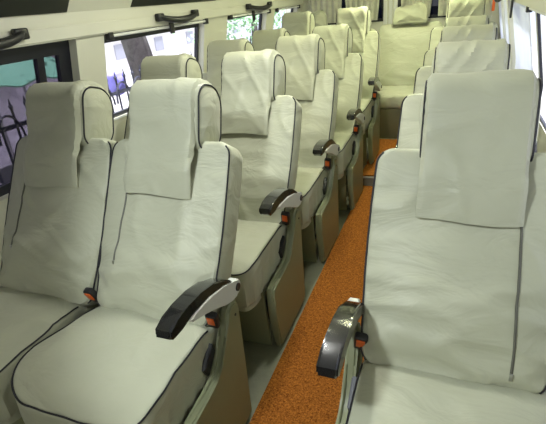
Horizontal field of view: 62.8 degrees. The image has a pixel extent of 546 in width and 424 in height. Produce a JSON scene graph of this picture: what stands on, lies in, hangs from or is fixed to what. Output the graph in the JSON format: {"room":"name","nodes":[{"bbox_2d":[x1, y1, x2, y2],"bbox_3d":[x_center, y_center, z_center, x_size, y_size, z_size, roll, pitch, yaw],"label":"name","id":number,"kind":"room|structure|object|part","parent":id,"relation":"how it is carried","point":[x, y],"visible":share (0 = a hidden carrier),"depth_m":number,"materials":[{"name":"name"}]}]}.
{"room":"vehicle interior","nodes":[
{"label":"vehicle interior","id":0,"kind":"room"},
{"bbox_2d":[0,0,302,285],"bbox_3d":[-0.740,-0.601,2.519,0.470,1.900,6.800,5,27,20],"label":"wall","id":1,"kind":"structure","parent":0,"point":[87,54],"depth_m":2.30,"materials":[{"name":"beige plastic"}]},
{"bbox_2d":[0,28,29,49],"bbox_3d":[-1.060,-0.638,1.673,0.064,0.068,0.388,5,27,20],"label":"handle","id":2,"kind":"object","parent":1,"relation":"attached to","point":[17,35],"visible":1,"depth_m":1.75,"materials":[{"name":"black plastic"}]},
{"bbox_2d":[0,0,68,16],"bbox_3d":[-1.059,-0.812,1.448,0.240,0.348,1.175,5,27,20],"label":"trim","id":3,"kind":"structure","parent":1,"relation":"attached to","point":[8,8],"depth_m":1.86,"materials":[{"name":"black plastic"}]},
{"bbox_2d":[0,40,72,196],"bbox_3d":[-1.263,-0.253,1.686,0.118,0.595,1.450,5,27,20],"label":"window","id":4,"kind":"structure","parent":1,"relation":"in","point":[21,68],"depth_m":1.99,"materials":[{"name":"black"}]},
{"bbox_3d":[-1.264,-0.253,1.687,0.096,0.585,1.440,5,27,20],"label":"pane","id":5,"kind":"part","parent":4,"relation":"part of","materials":[{"name":"clear glass"}]},
{"bbox_2d":[0,0,302,48],"bbox_3d":[-0.573,-1.294,2.961,0.022,0.062,5.250,5,27,20],"label":"trim","id":6,"kind":"structure","parent":1,"relation":"attached to","point":[71,31],"depth_m":2.32,"materials":[{"name":"beige plastic"}]},
{"bbox_2d":[104,20,198,117],"bbox_3d":[-0.756,-0.948,2.880,0.114,0.455,1.090,5,27,20],"label":"window","id":7,"kind":"structure","parent":1,"relation":"in","point":[195,26],"depth_m":2.78,"materials":[{"name":"black"}]},
{"bbox_2d":[105,18,208,40],"bbox_3d":[-0.664,-1.137,2.757,0.030,0.036,1.086,5,27,20],"label":"rail","id":8,"kind":"object","parent":1,"relation":"attached to","point":[110,36],"visible":0.87,"depth_m":2.58,"materials":[{"name":"white plastic"}]},
{"bbox_3d":[-0.662,-1.138,2.755,0.016,0.016,1.050,5,27,20],"label":"rod","id":9,"kind":"part","parent":8,"relation":"part of","materials":[{"name":"white plastic"}]},
{"bbox_2d":[169,22,174,33],"bbox_3d":[-0.630,-1.149,2.790,0.012,0.065,0.044,5,27,20],"label":"tie","id":10,"kind":"object","parent":1,"relation":"hanging from","point":[171,25],"visible":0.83,"depth_m":2.78,"materials":[{"name":"black fabric"}]},
{"bbox_2d":[131,0,214,6],"bbox_3d":[-0.509,-1.492,2.767,0.240,0.348,1.020,5,27,20],"label":"trim","id":11,"kind":"structure","parent":1,"relation":"attached to","point":[135,3],"depth_m":2.65,"materials":[{"name":"black plastic"}]},
{"bbox_2d":[155,9,198,22],"bbox_3d":[-0.580,-1.232,2.823,0.064,0.068,0.488,5,27,20],"label":"handle","id":12,"kind":"object","parent":1,"relation":"attached to","point":[159,17],"visible":1,"depth_m":2.75,"materials":[{"name":"black plastic"}]},
{"bbox_2d":[227,11,262,29],"bbox_3d":[-0.283,-1.533,4.013,0.114,0.455,0.870,5,27,20],"label":"window","id":13,"kind":"structure","parent":1,"relation":"in","point":[260,14],"depth_m":4.27,"materials":[{"name":"black"}]},
{"bbox_2d":[228,9,270,19],"bbox_3d":[-0.187,-1.728,3.902,0.030,0.036,0.896,5,27,20],"label":"rail","id":14,"kind":"object","parent":1,"relation":"attached to","point":[230,17],"visible":0.88,"depth_m":3.77,"materials":[{"name":"white plastic"}]},
{"bbox_3d":[-0.184,-1.730,3.901,0.016,0.016,0.860,5,27,20],"label":"rod","id":15,"kind":"part","parent":14,"relation":"part of","materials":[{"name":"white plastic"}]},
{"bbox_2d":[252,10,255,20],"bbox_3d":[-0.168,-1.715,3.901,0.012,0.080,0.044,5,27,20],"label":"tie","id":16,"kind":"object","parent":1,"relation":"hanging from","point":[253,11],"visible":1,"depth_m":3.89,"materials":[{"name":"black fabric"}]},
{"bbox_2d":[246,1,271,10],"bbox_3d":[-0.101,-1.825,3.973,0.063,0.067,0.568,5,27,20],"label":"handle","id":17,"kind":"object","parent":1,"relation":"attached to","point":[269,4],"visible":1,"depth_m":3.88,"materials":[{"name":"black plastic"}]},
{"bbox_2d":[275,5,299,11],"bbox_3d":[0.164,-2.162,4.744,0.030,0.036,0.756,5,27,20],"label":"rail","id":18,"kind":"object","parent":1,"relation":"attached to","point":[297,6],"visible":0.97,"depth_m":4.67,"materials":[{"name":"white plastic"}]},
{"bbox_3d":[0.167,-2.164,4.742,0.016,0.016,0.720,5,27,20],"label":"rod","id":19,"kind":"part","parent":18,"relation":"part of","materials":[{"name":"white plastic"}]},
{"bbox_2d":[206,185,349,423],"bbox_3d":[-0.128,0.816,1.720,2.500,0.060,4.676,5,27,20],"label":"floor","id":20,"kind":"structure","parent":0,"point":[261,360],"depth_m":2.02,"materials":[{"name":"grey plastic"}]},
{"bbox_2d":[0,80,115,423],"bbox_3d":[-0.867,0.196,1.666,0.524,1.219,0.898,5,27,20],"label":"passenger seat","id":21,"kind":"object","parent":20,"relation":"on","point":[58,190],"visible":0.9,"depth_m":1.64,"materials":[{"name":"beige fabric"}]},
{"bbox_3d":[-0.955,0.723,1.613,0.411,0.326,0.044,5,27,20],"label":"panel","id":22,"kind":"part","parent":21,"relation":"part of","materials":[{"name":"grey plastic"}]},
{"bbox_2d":[0,286,98,422],"bbox_3d":[-0.951,0.448,1.596,0.453,0.214,0.505,5,27,20],"label":"seat cushion","id":23,"kind":"object","parent":21,"relation":"on","point":[28,314],"depth_m":1.53,"materials":[{"name":"beige fabric"}]},
{"bbox_3d":[-0.817,0.025,1.742,0.488,0.584,0.409,5,27,20],"label":"backrest","id":24,"kind":"part","parent":21,"relation":"part of","materials":[{"name":"beige fabric"}]},
{"bbox_2d":[11,77,251,423],"bbox_3d":[-0.411,0.236,1.497,0.572,1.217,0.896,5,27,20],"label":"passenger seat","id":25,"kind":"object","parent":20,"relation":"on","point":[166,320],"visible":1,"depth_m":1.45,"materials":[{"name":"beige fabric"}]},
{"bbox_2d":[13,306,217,423],"bbox_3d":[-0.489,0.490,1.425,0.519,0.210,0.505,5,27,20],"label":"seat cushion","id":26,"kind":"object","parent":25,"relation":"on","point":[109,365],"depth_m":1.30,"materials":[{"name":"beige fabric"}]},
{"bbox_3d":[-0.372,0.065,1.574,0.488,0.586,0.414,5,27,20],"label":"backrest","id":27,"kind":"part","parent":25,"relation":"part of","materials":[{"name":"beige fabric"}]},
{"bbox_3d":[-0.212,0.271,1.312,0.050,0.135,0.379,5,27,20],"label":"armrest","id":28,"kind":"part","parent":25,"relation":"part of","materials":[{"name":"black plastic"}]},
{"bbox_3d":[-0.208,0.474,1.426,0.020,0.090,0.080,5,27,20],"label":"recline lever","id":29,"kind":"part","parent":25,"relation":"part of","materials":[{"name":"black plastic"}]},
{"bbox_3d":[-0.184,0.606,1.453,0.040,0.530,0.418,5,27,20],"label":"panel","id":30,"kind":"part","parent":25,"relation":"part of","materials":[{"name":"brown plastic"}]},
{"bbox_2d":[124,53,201,138],"bbox_3d":[-0.612,-0.119,2.276,0.524,1.219,0.898,5,27,20],"label":"passenger seat","id":31,"kind":"object","parent":20,"relation":"on","point":[184,64],"visible":0.16,"depth_m":2.26,"materials":[{"name":"beige fabric"}]},
{"bbox_3d":[-0.563,-0.291,2.353,0.488,0.584,0.409,5,27,20],"label":"backrest","id":32,"kind":"part","parent":31,"relation":"part of","materials":[{"name":"beige fabric"}]},
{"bbox_2d":[202,38,254,95],"bbox_3d":[-0.357,-0.434,2.887,0.524,1.219,0.898,5,27,20],"label":"passenger seat","id":33,"kind":"object","parent":20,"relation":"on","point":[216,50],"visible":0.19,"depth_m":2.89,"materials":[{"name":"beige fabric"}]},
{"bbox_3d":[-0.308,-0.606,2.963,0.488,0.584,0.409,5,27,20],"label":"backrest","id":34,"kind":"part","parent":33,"relation":"part of","materials":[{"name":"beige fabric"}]},
{"bbox_2d":[220,49,304,345],"bbox_3d":[-0.164,-0.079,2.105,0.572,1.219,0.896,5,27,20],"label":"passenger seat","id":35,"kind":"object","parent":20,"relation":"on","point":[263,123],"visible":0.62,"depth_m":2.06,"materials":[{"name":"beige fabric"}]},
{"bbox_3d":[-0.245,0.450,2.050,0.477,0.326,0.044,5,27,20],"label":"panel","id":36,"kind":"part","parent":35,"relation":"part of","materials":[{"name":"grey plastic"}]},
{"bbox_2d":[231,219,287,307],"bbox_3d":[-0.241,0.177,2.034,0.519,0.210,0.505,5,27,20],"label":"seat cushion","id":37,"kind":"object","parent":35,"relation":"on","point":[261,245],"depth_m":1.89,"materials":[{"name":"beige fabric"}]},
{"bbox_3d":[-0.125,-0.250,2.183,0.488,0.584,0.411,5,27,20],"label":"backrest","id":38,"kind":"part","parent":35,"relation":"part of","materials":[{"name":"beige fabric"}]},
{"bbox_3d":[0.035,-0.043,1.920,0.050,0.135,0.379,5,27,20],"label":"armrest","id":39,"kind":"part","parent":35,"relation":"part of","materials":[{"name":"black plastic"}]},
{"bbox_3d":[0.039,0.161,2.035,0.020,0.090,0.080,5,27,20],"label":"recline lever","id":40,"kind":"part","parent":35,"relation":"part of","materials":[{"name":"black plastic"}]},
{"bbox_3d":[0.064,0.293,2.062,0.040,0.530,0.418,5,27,20],"label":"panel","id":41,"kind":"part","parent":35,"relation":"part of","materials":[{"name":"grey plastic"}]},
{"bbox_2d":[252,28,289,50],"bbox_3d":[-0.091,-0.749,3.494,0.524,1.219,0.898,5,27,20],"label":"passenger seat","id":42,"kind":"object","parent":20,"relation":"on","point":[261,39],"visible":0.12,"depth_m":3.48,"materials":[{"name":"beige fabric"}]},
{"bbox_2d":[275,34,339,261],"bbox_3d":[0.100,-0.391,2.707,0.572,1.219,0.896,5,27,20],"label":"passenger seat","id":43,"kind":"object","parent":20,"relation":"on","point":[315,87],"visible":0.48,"depth_m":2.67,"materials":[{"name":"beige fabric"}]},
{"bbox_3d":[0.019,0.138,2.652,0.477,0.326,0.044,5,27,20],"label":"panel","id":44,"kind":"part","parent":43,"relation":"part of","materials":[{"name":"grey plastic"}]},
{"bbox_2d":[292,167,327,225],"bbox_3d":[0.023,-0.136,2.636,0.519,0.210,0.505,5,27,20],"label":"seat cushion","id":45,"kind":"object","parent":43,"relation":"on","point":[312,182],"depth_m":2.49,"materials":[{"name":"beige fabric"}]},
{"bbox_3d":[0.139,-0.562,2.786,0.488,0.584,0.411,5,27,20],"label":"backrest","id":46,"kind":"part","parent":43,"relation":"part of","materials":[{"name":"beige fabric"}]},
{"bbox_3d":[0.299,-0.355,2.523,0.050,0.135,0.379,5,27,20],"label":"armrest","id":47,"kind":"part","parent":43,"relation":"part of","materials":[{"name":"black plastic"}]},
{"bbox_3d":[0.303,-0.151,2.637,0.020,0.090,0.080,5,27,20],"label":"recline lever","id":48,"kind":"part","parent":43,"relation":"part of","materials":[{"name":"black plastic"}]},
{"bbox_3d":[0.328,-0.019,2.664,0.040,0.530,0.418,5,27,20],"label":"panel","id":49,"kind":"part","parent":43,"relation":"part of","materials":[{"name":"grey plastic"}]},
{"bbox_2d":[249,185,372,423],"bbox_3d":[0.269,0.661,1.885,0.500,0.012,3.960,5,27,20],"label":"carpet","id":50,"kind":"object","parent":20,"relation":"on","point":[295,393],"visible":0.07,"depth_m":2.02,"materials":[{"name":"orange carpet"}]},
{"bbox_2d":[312,24,364,209],"bbox_3d":[0.377,-0.702,3.305,0.572,1.219,0.896,5,27,20],"label":"passenger seat","id":51,"kind":"object","parent":20,"relation":"on","point":[348,67],"visible":0.43,"depth_m":3.26,"materials":[{"name":"beige fabric"}]},
{"bbox_3d":[0.296,-0.174,3.250,0.477,0.326,0.044,5,27,20],"label":"panel","id":52,"kind":"part","parent":51,"relation":"part of","materials":[{"name":"grey plastic"}]},
{"bbox_2d":[331,133,355,175],"bbox_3d":[0.300,-0.447,3.234,0.519,0.210,0.505,5,27,20],"label":"seat cushion","id":53,"kind":"object","parent":51,"relation":"on","point":[346,142],"depth_m":3.09,"materials":[{"name":"beige fabric"}]},
{"bbox_3d":[0.416,-0.873,3.383,0.488,0.584,0.411,5,27,20],"label":"backrest","id":54,"kind":"part","parent":51,"relation":"part of","materials":[{"name":"beige fabric"}]},
{"bbox_3d":[0.581,-0.463,3.235,0.020,0.090,0.080,5,27,20],"label":"recline lever","id":55,"kind":"part","parent":51,"relation":"part of","materials":[{"name":"black plastic"}]},
{"bbox_3d":[0.576,-0.666,3.120,0.050,0.135,0.379,5,27,20],"label":"armrest","id":56,"kind":"part","parent":51,"relation":"part of","materials":[{"name":"black plastic"}]},
{"bbox_3d":[0.605,-0.331,3.262,0.040,0.530,0.418,5,27,20],"label":"panel","id":57,"kind":"part","parent":51,"relation":"part of","materials":[{"name":"grey plastic"}]},
{"bbox_2d":[316,69,545,423],"bbox_3d":[0.451,0.318,1.162,0.566,1.219,0.900,5,27,20],"label":"passenger seat","id":58,"kind":"object","parent":20,"relation":"on","point":[452,308],"visible":1,"depth_m":1.14,"materials":[{"name":"beige fabric"}]},
{"bbox_3d":[0.185,0.311,1.153,0.050,0.135,0.379,5,27,20],"label":"armrest","id":59,"kind":"part","parent":58,"relation":"part of","materials":[{"name":"black plastic"}]},
{"bbox_3d":[0.205,0.645,1.298,0.040,0.530,0.418,5,27,20],"label":"panel","id":60,"kind":"part","parent":58,"relation":"part of","materials":[{"name":"grey plastic"}]},
{"bbox_3d":[0.225,0.517,1.254,0.020,0.090,0.080,5,27,20],"label":"recline lever","id":61,"kind":"part","parent":58,"relation":"part of","materials":[{"name":"black plastic"}]},
{"bbox_2d":[348,360,545,423],"bbox_3d":[0.429,0.574,1.073,0.495,0.213,0.505,5,27,20],"label":"seat cushion","id":62,"kind":"object","parent":58,"relation":"on","point":[383,391],"depth_m":1.10,"materials":[{"name":"beige fabric"}]},
{"bbox_3d":[0.507,0.146,1.238,0.488,0.584,0.408,5,27,20],"label":"backrest","id":63,"kind":"part","parent":58,"relation":"part of","materials":[{"name":"beige fabric"}]},
{"bbox_2d":[395,23,496,147],"bbox_3d":[0.962,-0.322,2.404,0.567,1.218,0.910,5,27,20],"label":"passenger seat","id":64,"kind":"object","parent":20,"relation":"on","point":[470,32],"visible":0.13,"depth_m":2.39,"materials":[{"name":"beige fabric"}]},
{"bbox_3d":[1.016,-0.492,2.474,0.488,0.585,0.410,5,27,20],"label":"backrest","id":65,"kind":"part","parent":64,"relation":"part of","materials":[{"name":"beige fabric"}]},
{"bbox_2d":[396,38,510,148],"bbox_3d":[0.705,-0.004,1.787,0.567,1.218,0.910,5,27,20],"label":"passenger seat","id":66,"kind":"object","parent":20,"relation":"on","point":[474,55],"visible":0.11,"depth_m":1.77,"materials":[{"name":"beige fabric"}]},
{"bbox_3d":[0.759,-0.173,1.857,0.488,0.585,0.410,5,27,20],"label":"backrest","id":67,"kind":"part","parent":66,"relation":"part of","materials":[{"name":"beige fabric"}]},
{"bbox_2d":[423,15,488,65],"bbox_3d":[1.219,-0.641,3.022,0.567,1.218,0.910,5,27,20],"label":"passenger seat","id":68,"kind":"object","parent":20,"relation":"on","point":[468,20],"visible":0.09,"depth_m":3.00,"materials":[{"name":"beige fabric"}]},
{"bbox_3d":[1.274,-0.811,3.092,0.488,0.585,0.410,5,27,20],"label":"backrest","id":69,"kind":"part","parent":68,"relation":"part of","materials":[{"name":"beige fabric"}]},
{"bbox_2d":[346,138,396,184],"bbox_3d":[1.051,-0.682,4.536,2.500,0.138,2.124,5,27,20],"label":"floor","id":70,"kind":"structure","parent":0,"point":[367,138],"depth_m":4.01,"materials":[{"name":"grey plastic"}]},
{"bbox_2d":[282,10,314,35],"bbox_3d":[0.156,-1.142,4.067,0.524,1.219,0.898,5,27,20],"label":"passenger seat","id":71,"kind":"object","parent":70,"relation":"on","point":[295,23],"visible":0.1,"depth_m":4.05,"materials":[{"name":"beige fabric"}]},
{"bbox_2d":[336,6,381,164],"bbox_3d":[0.639,-1.092,3.868,0.572,1.219,0.896,5,27,20],"label":"passenger seat","id":72,"kind":"object","parent":70,"relation":"on","point":[366,43],"visible":0.33,"depth_m":3.83,"materials":[{"name":"beige fabric"}]},
{"bbox_3d":[0.558,-0.564,3.813,0.477,0.326,0.044,5,27,20],"label":"panel","id":73,"kind":"part","parent":72,"relation":"part of","materials":[{"name":"grey plastic"}]},
{"bbox_2d":[358,99,373,131],"bbox_3d":[0.562,-0.837,3.797,0.519,0.210,0.505,5,27,20],"label":"seat cushion","id":74,"kind":"object","parent":72,"relation":"on","point":[367,105],"depth_m":3.66,"materials":[{"name":"beige fabric"}]},
{"bbox_3d":[0.678,-1.263,3.946,0.488,0.584,0.411,5,27,20],"label":"backrest","id":75,"kind":"part","parent":72,"relation":"part of","materials":[{"name":"beige fabric"}]},
{"bbox_3d":[0.867,-0.720,3.825,0.040,0.530,0.418,5,27,20],"label":"panel","id":76,"kind":"part","parent":72,"relation":"part of","materials":[{"name":"grey plastic"}]},
{"bbox_3d":[0.838,-1.056,3.683,0.050,0.135,0.379,5,27,20],"label":"armrest","id":77,"kind":"part","parent":72,"relation":"part of","materials":[{"name":"black plastic"}]},
{"bbox_2d":[363,178,373,185],"bbox_3d":[0.916,-0.227,3.547,0.530,0.071,0.010,5,27,20],"label":"trim","id":78,"kind":"structure","parent":70,"relation":"attached to","point":[366,182],"depth_m":3.60,"materials":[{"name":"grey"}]},
{"bbox_2d":[363,139,396,175],"bbox_3d":[1.111,-0.491,3.952,0.490,0.012,0.990,5,27,20],"label":"carpet","id":79,"kind":"object","parent":70,"relation":"on","point":[384,144],"visible":0.12,"depth_m":4.11,"materials":[{"name":"orange carpet"}]},
{"bbox_2d":[312,0,497,137],"bbox_3d":[1.121,-1.442,4.547,2.100,1.207,0.774,5,27,20],"label":"seat","id":80,"kind":"object","parent":70,"relation":"on","point":[404,45],"visible":0.28,"depth_m":4.53,"materials":[{"name":"beige fabric"}]},
{"bbox_2d":[376,85,413,108],"bbox_3d":[1.305,-1.163,4.473,0.630,0.149,0.538,5,27,20],"label":"seat cushion","id":81,"kind":"object","parent":80,"relation":"on","point":[391,96],"depth_m":4.31,"materials":[{"name":"beige fabric"}]},
{"bbox_3d":[1.399,-1.616,4.621,0.630,0.620,0.307,5,27,20],"label":"backrest","id":82,"kind":"part","parent":80,"relation":"part of","materials":[{"name":"beige fabric"}]},
{"bbox_2d":[428,0,485,50],"bbox_3d":[1.470,-1.038,3.602,0.567,1.218,0.910,5,27,20],"label":"passenger seat","id":83,"kind":"object","parent":70,"relation":"on","point":[456,8],"visible":0.18,"depth_m":3.58,"materials":[{"name":"beige fabric"}]},
{"bbox_3d":[1.524,-1.208,3.672,0.488,0.585,0.410,5,27,20],"label":"backrest","id":84,"kind":"part","parent":83,"relation":"part of","materials":[{"name":"beige fabric"}]},
{"bbox_2d":[285,0,500,39],"bbox_3d":[1.354,-1.993,5.043,2.500,2.010,0.060,5,27,20],"label":"wall","id":85,"kind":"structure","parent":0,"point":[495,14],"depth_m":4.82,"materials":[{"name":"beige plastic"}]},
{"bbox_2d":[308,0,341,22],"bbox_3d":[0.578,-2.506,4.996,0.400,0.740,0.035,5,27,20],"label":"curtain","id":86,"kind":"object","parent":85,"relation":"hanging from","point":[330,7],"visible":0.6,"depth_m":5.08,"materials":[{"name":"grey fabric"}]},
{"bbox_2d":[308,0,383,24],"bbox_3d":[0.818,-2.466,5.017,0.880,0.650,0.030,5,27,20],"label":"window","id":87,"kind":"structure","parent":85,"relation":"in","point":[381,2],"depth_m":5.00,"materials":[{"name":"black"}]},
{"bbox_3d":[0.818,-2.465,5.016,0.870,0.640,0.004,5,27,20],"label":"pane","id":88,"kind":"part","parent":87,"relation":"part of","materials":[{"name":"clear glass"}]},
{"bbox_2d":[345,0,378,20],"bbox_3d":[0.966,-2.472,4.851,0.430,0.740,0.035,5,27,20],"label":"curtain","id":89,"kind":"object","parent":85,"relation":"hanging from","point":[373,5],"visible":0.48,"depth_m":4.93,"materials":[{"name":"grey fabric"}]},
{"bbox_2d":[383,0,387,24],"bbox_3d":[1.235,-2.241,4.910,0.040,1.270,0.028,5,27,20],"label":"trim","id":90,"kind":"structure","parent":85,"relation":"attached to","point":[385,1],"depth_m":4.92,"materials":[{"name":"white plastic"}]},
{"bbox_2d":[388,0,392,23],"bbox_3d":[1.286,-2.236,4.891,0.040,1.270,0.028,5,27,20],"label":"trim","id":91,"kind":"structure","parent":85,"relation":"attached to","point":[390,1],"depth_m":4.90,"materials":[{"name":"white plastic"}]},
{"bbox_2d":[393,0,397,17],"bbox_3d":[1.338,-2.232,4.872,0.040,1.270,0.028,5,27,20],"label":"trim","id":92,"kind":"structure","parent":85,"relation":"attached to","point":[395,1],"depth_m":4.85,"materials":[{"name":"white plastic"}]},
{"bbox_2d":[401,0,431,16],"bbox_3d":[1.503,-2.425,4.652,0.380,0.740,0.035,5,27,20],"label":"curtain","id":93,"kind":"object","parent":85,"relation":"hanging from","point":[428,3],"visible":0.34,"depth_m":4.74,"materials":[{"name":"grey fabric"}]},
{"bbox_2d":[398,0,445,17],"bbox_3d":[1.761,-2.383,4.666,0.900,0.650,0.030,5,27,20],"label":"window","id":94,"kind":"structure","parent":85,"relation":"in","point":[434,6],"depth_m":4.79,"materials":[{"name":"black"}]},
{"bbox_3d":[1.761,-2.383,4.665,0.890,0.640,0.004,5,27,20],"label":"pane","id":95,"kind":"part","parent":94,"relation":"part of","materials":[{"name":"clear glass"}]},
{"bbox_2d":[438,0,449,15],"bbox_3d":[1.909,-2.390,4.501,0.450,0.740,0.035,5,27,20],"label":"curtain","id":96,"kind":"object","parent":85,"relation":"hanging from","point":[442,4],"visible":0.2,"depth_m":4.68,"materials":[{"name":"beige fabric"}]},
{"bbox_2d":[535,12,545,152],"bbox_3d":[1.038,-0.446,1.857,0.417,1.900,6.800,5,27,20],"label":"wall","id":97,"kind":"structure","parent":0,"point":[541,138],"depth_m":2.42,"materials":[{"name":"beige plastic"}]},
{"bbox_2d":[491,0,494,10],"bbox_3d":[2.035,-1.930,4.120,0.025,0.140,0.040,5,27,20],"label":"hammer","id":98,"kind":"object","parent":97,"relation":"attached to","point":[493,1],"visible":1,"depth_m":4.12,"materials":[{"name":"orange plastic"}]},
{"bbox_2d":[498,1,502,38],"bbox_3d":[2.152,-1.734,4.220,0.095,0.563,0.540,5,27,20],"label":"curtain","id":99,"kind":"object","parent":97,"relation":"hanging from","point":[499,3],"visible":0.38,"depth_m":4.28,"materials":[{"name":"white fabric"}]},
{"bbox_2d":[501,0,506,40],"bbox_3d":[2.038,-1.577,3.935,0.132,0.585,0.070,5,27,20],"label":"trim","id":100,"kind":"structure","parent":97,"relation":"attached to","point":[502,1],"depth_m":3.87,"materials":[{"name":"white plastic"}]},
{"bbox_2d":[504,0,508,43],"bbox_3d":[1.929,-1.459,3.687,0.093,0.563,0.460,5,27,20],"label":"curtain","id":101,"kind":"object","parent":97,"relation":"hanging from","point":[505,1],"visible":0.27,"depth_m":3.72,"materials":[{"name":"white fabric"}]},
{"bbox_2d":[506,0,515,68],"bbox_3d":[1.821,-1.311,3.419,0.134,0.585,0.090,5,27,20],"label":"trim","id":102,"kind":"structure","parent":97,"relation":"attached to","point":[510,20],"depth_m":3.38,"materials":[{"name":"beige plastic"}]},
{"bbox_2d":[509,0,513,17],"bbox_3d":[1.546,-1.318,2.899,0.012,0.110,0.044,5,27,20],"label":"tie","id":103,"kind":"object","parent":97,"relation":"hanging from","point":[512,1],"visible":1,"depth_m":2.88,"materials":[{"name":"black fabric"}]},
{"bbox_2d":[513,2,532,69],"bbox_3d":[1.625,-1.073,2.939,0.092,0.563,0.950,5,27,20],"label":"curtain","id":104,"kind":"object","parent":97,"relation":"hanging from","point":[521,19],"visible":0.63,"depth_m":2.85,"materials":[{"name":"white fabric"}]},
{"bbox_2d":[514,0,545,12],"bbox_3d":[1.328,-1.086,2.276,0.062,0.075,5.250,5,27,20],"label":"trim","id":105,"kind":"structure","parent":97,"relation":"attached to","point":[540,5],"depth_m":2.07,"materials":[{"name":"beige plastic"}]},
{"bbox_2d":[525,6,545,130],"bbox_3d":[1.097,-0.404,1.653,0.151,0.591,2.065,5,27,20],"label":"window","id":106,"kind":"structure","parent":97,"relation":"in","point":[542,121],"depth_m":2.44,"materials":[{"name":"black"}]},
{"bbox_3d":[1.059,-0.709,1.653,0.030,0.036,1.736,5,27,20],"label":"curtain rail","id":107,"kind":"part","parent":106,"relation":"part of","materials":[{"name":"beige plastic"}]},
{"label":"outside","id":108,"kind":"structure","parent":0,"visible":0},
{"bbox_2d":[111,46,545,122],"bbox_3d":[1.336,-0.610,6.329,30.000,0.200,24.000,5,27,20],"label":"ground","id":109,"kind":"structure","parent":108,"point":[124,98],"depth_m":11.63,"materials":[{"name":"white"}]},
{"bbox_2d":[120,36,152,80],"bbox_3d":[-2.246,-3.313,7.128,4.205,4.703,5.522,5,27,20],"label":"tree","id":110,"kind":"object","parent":109,"relation":"on","point":[137,49],"visible":0.1,"depth_m":6.79,"materials":[{"name":"grey plant"}]},
{"bbox_2d":[104,17,243,97],"bbox_3d":[-6.641,-5.439,9.563,2.060,7.000,24.000,5,27,20],"label":"building","id":111,"kind":"structure","parent":109,"relation":"on","point":[167,43],"depth_m":14.63,"materials":[{"name":"grey"}]},
{"bbox_2d":[107,28,278,112],"bbox_3d":[-1.350,-1.279,6.144,0.120,1.600,9.600,5,27,20],"label":"iron fence","id":112,"kind":"object","parent":109,"relation":"on","point":[117,92],"visible":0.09,"depth_m":5.09,"materials":[{"name":"metal"}]},
{"bbox_2d":[107,71,125,95],"bbox_3d":[-1.794,-1.479,5.157,0.134,0.260,0.220,5,27,20],"label":"bag","id":113,"kind":"object","parent":112,"relation":"hanging from","point":[111,82],"visible":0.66,"depth_m":5.09,"materials":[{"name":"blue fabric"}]},
{"bbox_3d":[-1.397,-1.789,5.899,0.028,0.035,9.600,5,27,20],"label":"rail","id":114,"kind":"part","parent":112,"relation":"part of","materials":[{"name":"grey metal"}]},
{"bbox_2d":[173,9,284,42],"bbox_3d":[-0.815,-5.731,12.785,4.333,3.834,5.899,-3,26,4],"label":"tree","id":115,"kind":"object","parent":109,"relation":"on","point":[254,24],"visible":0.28,"depth_m":12.70,"materials":[{"name":"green plant"}]}
]}

